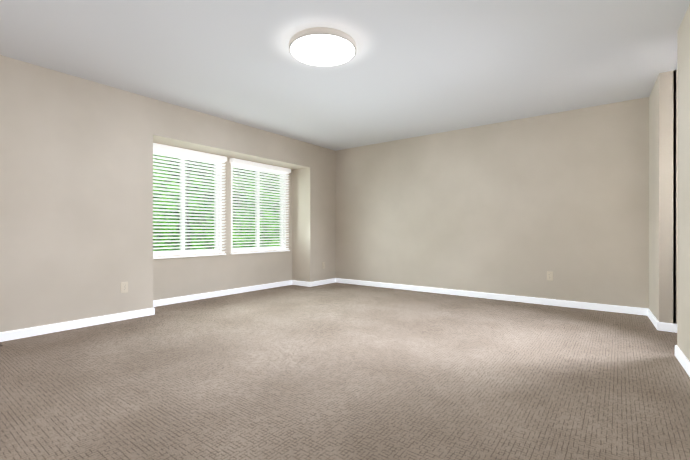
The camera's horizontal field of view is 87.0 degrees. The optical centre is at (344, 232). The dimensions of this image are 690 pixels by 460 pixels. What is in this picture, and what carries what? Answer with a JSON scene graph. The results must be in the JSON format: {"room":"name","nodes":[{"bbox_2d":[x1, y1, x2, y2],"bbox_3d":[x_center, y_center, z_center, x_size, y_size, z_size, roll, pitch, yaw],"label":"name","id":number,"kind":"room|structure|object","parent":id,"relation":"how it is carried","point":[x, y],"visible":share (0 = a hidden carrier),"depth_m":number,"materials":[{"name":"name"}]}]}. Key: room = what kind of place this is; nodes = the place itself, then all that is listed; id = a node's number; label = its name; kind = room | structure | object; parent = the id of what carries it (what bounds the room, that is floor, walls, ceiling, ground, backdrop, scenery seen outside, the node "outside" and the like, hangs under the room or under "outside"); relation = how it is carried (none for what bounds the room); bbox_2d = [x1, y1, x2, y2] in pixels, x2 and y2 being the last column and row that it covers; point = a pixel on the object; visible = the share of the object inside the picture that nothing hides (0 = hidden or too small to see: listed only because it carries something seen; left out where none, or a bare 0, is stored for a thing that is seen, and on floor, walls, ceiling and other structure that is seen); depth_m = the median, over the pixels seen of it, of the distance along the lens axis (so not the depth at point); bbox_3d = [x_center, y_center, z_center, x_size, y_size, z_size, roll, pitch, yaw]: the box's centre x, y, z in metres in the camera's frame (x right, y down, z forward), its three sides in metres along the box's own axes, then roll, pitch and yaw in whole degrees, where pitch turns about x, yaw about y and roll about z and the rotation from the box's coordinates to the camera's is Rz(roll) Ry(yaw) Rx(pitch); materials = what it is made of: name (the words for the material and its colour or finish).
{"room":"empty bedroom","nodes":[
{"label":"empty bedroom","id":0,"kind":"room"},
{"bbox_2d":[0,55,152,331],"bbox_3d":[-3.082,-0.288,2.994,0.120,2.440,2.874,0,0,37],"label":"wall","id":1,"kind":"structure","parent":0,"point":[76,198],"depth_m":3.49,"materials":[{"name":"paint"}]},
{"bbox_2d":[0,308,153,341],"bbox_3d":[-2.993,0.893,3.003,0.013,0.078,2.754,0,0,37],"label":"baseboard","id":2,"kind":"structure","parent":1,"relation":"attached to","point":[35,331],"depth_m":3.48,"materials":[{"name":"white"}]},
{"bbox_2d":[121,282,127,292],"bbox_3d":[-2.345,0.587,3.865,0.007,0.115,0.070,0,0,37],"label":"electrical outlet","id":3,"kind":"object","parent":1,"relation":"attached to","point":[124,287],"visible":1,"depth_m":3.86,"materials":[{"name":"beige plastic"}]},
{"bbox_2d":[153,158,291,299],"bbox_3d":[-1.775,-0.086,5.447,0.120,2.032,2.617,0,0,37],"label":"wall","id":4,"kind":"structure","parent":0,"point":[178,277],"depth_m":5.36,"materials":[{"name":"paint"}]},
{"bbox_2d":[153,151,221,254],"bbox_3d":[-2.184,-0.380,4.907,0.110,1.350,1.110,0,0,37],"label":"window","id":5,"kind":"structure","parent":4,"relation":"in","point":[196,216],"depth_m":4.99,"materials":[{"name":"white plastic"}]},
{"bbox_2d":[153,143,226,258],"bbox_3d":[-2.095,-0.382,4.840,0.092,1.426,1.171,0,0,37],"label":"window blind","id":6,"kind":"object","parent":5,"relation":"attached to","point":[185,152],"visible":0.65,"depth_m":4.86,"materials":[{"name":"white plastic"}]},
{"bbox_2d":[153,280,291,306],"bbox_3d":[-1.722,0.891,5.408,0.013,0.078,2.617,0,0,37],"label":"baseboard","id":7,"kind":"structure","parent":4,"relation":"attached to","point":[167,301],"depth_m":5.23,"materials":[{"name":"white"}]},
{"bbox_2d":[231,164,285,250],"bbox_3d":[-1.414,-0.380,5.926,0.110,1.350,1.125,0,0,37],"label":"window","id":8,"kind":"structure","parent":4,"relation":"in","point":[260,216],"depth_m":5.93,"materials":[{"name":"white plastic"}]},
{"bbox_2d":[230,158,290,253],"bbox_3d":[-1.326,-0.383,5.859,0.092,1.426,1.185,0,0,37],"label":"window blind","id":9,"kind":"object","parent":8,"relation":"attached to","point":[249,164],"visible":0.96,"depth_m":5.81,"materials":[{"name":"white plastic"}]},
{"bbox_2d":[153,99,309,169],"bbox_3d":[-1.602,-1.306,5.315,0.554,0.408,2.617,0,0,37],"label":"soffit","id":10,"kind":"structure","parent":0,"point":[181,127],"depth_m":4.87,"materials":[{"name":"paint"}]},
{"bbox_2d":[292,144,335,281],"bbox_3d":[-0.569,-0.291,6.684,0.554,2.440,0.812,0,0,37],"label":"wall","id":11,"kind":"structure","parent":0,"point":[313,216],"depth_m":6.38,"materials":[{"name":"paint"}]},
{"bbox_2d":[292,280,309,286],"bbox_3d":[-0.769,0.890,6.320,0.434,0.078,0.013,0,0,37],"label":"baseboard","id":12,"kind":"structure","parent":11,"relation":"attached to","point":[300,283],"depth_m":6.31,"materials":[{"name":"white"}]},
{"bbox_2d":[310,278,335,286],"bbox_3d":[-0.383,0.890,6.462,0.013,0.078,0.704,0,0,37],"label":"baseboard","id":13,"kind":"structure","parent":11,"relation":"attached to","point":[322,282],"depth_m":6.43,"materials":[{"name":"white"}]},
{"bbox_2d":[0,282,689,459],"bbox_3d":[0.173,0.962,2.686,6.950,0.060,6.562,0,0,37],"label":"floor","id":14,"kind":"structure","parent":0,"point":[337,371],"depth_m":2.24,"materials":[{"name":"carpet"}]},
{"bbox_2d":[0,0,689,150],"bbox_3d":[0.173,-1.538,2.684,6.950,0.060,6.562,0,0,37],"label":"ceiling","id":15,"kind":"structure","parent":0,"point":[414,68],"depth_m":3.12,"materials":[{"name":"white paint"}]},
{"bbox_2d":[289,27,355,66],"bbox_3d":[-0.179,-1.470,2.933,0.544,0.074,0.544,0,0,37],"label":"ceiling light","id":16,"kind":"object","parent":15,"relation":"attached to","point":[322,46],"visible":1,"depth_m":2.83,"materials":[{"name":"beige plastic"}]},
{"bbox_2d":[336,97,648,308],"bbox_3d":[1.691,-0.290,5.412,4.588,2.440,0.120,0,0,37],"label":"wall","id":17,"kind":"structure","parent":0,"point":[520,207],"depth_m":4.91,"materials":[{"name":"paint"}]},
{"bbox_2d":[336,278,647,315],"bbox_3d":[1.603,0.891,5.396,4.468,0.078,0.013,0,0,37],"label":"baseboard","id":18,"kind":"structure","parent":17,"relation":"attached to","point":[601,307],"depth_m":4.91,"materials":[{"name":"white"}]},
{"bbox_2d":[547,271,552,280],"bbox_3d":[2.614,0.559,4.636,0.070,0.115,0.007,0,0,37],"label":"electrical outlet","id":19,"kind":"object","parent":17,"relation":"attached to","point":[549,275],"visible":1,"depth_m":4.63,"materials":[{"name":"beige plastic"}]},
{"bbox_2d":[649,4,689,360],"bbox_3d":[1.709,-0.287,1.450,0.120,2.440,6.198,0,0,34],"label":"wall","id":20,"kind":"structure","parent":0,"point":[662,204],"depth_m":3.40,"materials":[{"name":"paint"}]},
{"bbox_2d":[647,309,658,328],"bbox_3d":[3.182,0.892,3.758,0.013,0.078,0.727,0,0,34],"label":"baseboard","id":21,"kind":"structure","parent":20,"relation":"attached to","point":[652,318],"depth_m":3.72,"materials":[{"name":"white"}]},
{"bbox_2d":[675,345,689,376],"bbox_3d":[1.249,0.894,0.887,0.013,0.078,4.495,0,0,34],"label":"baseboard","id":22,"kind":"structure","parent":20,"relation":"attached to","point":[683,360],"depth_m":2.52,"materials":[{"name":"white"}]},
{"bbox_2d":[673,70,676,323],"bbox_3d":[3.617,-0.288,3.050,1.293,2.440,0.120,0,0,37],"label":"wall","id":23,"kind":"structure","parent":0,"point":[676,197],"depth_m":3.38,"materials":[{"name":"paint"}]},
{"bbox_2d":[657,322,676,332],"bbox_3d":[3.531,0.893,3.032,1.406,0.078,0.013,0,0,37],"label":"baseboard","id":24,"kind":"structure","parent":23,"relation":"attached to","point":[667,327],"depth_m":3.41,"materials":[{"name":"white"}]},
{"label":"outside","id":25,"kind":"structure","parent":0,"visible":0},
{"bbox_2d":[187,160,190,249],"bbox_3d":[-3.236,0.428,7.507,0.064,5.001,0.116,0,0,37],"label":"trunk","id":26,"kind":"object","parent":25,"point":[188,213],"depth_m":7.46,"materials":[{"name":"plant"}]},
{"bbox_2d":[153,154,279,250],"bbox_3d":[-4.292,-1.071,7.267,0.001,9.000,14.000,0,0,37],"label":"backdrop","id":27,"kind":"structure","parent":25,"point":[210,210],"depth_m":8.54,"materials":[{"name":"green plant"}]}
]}

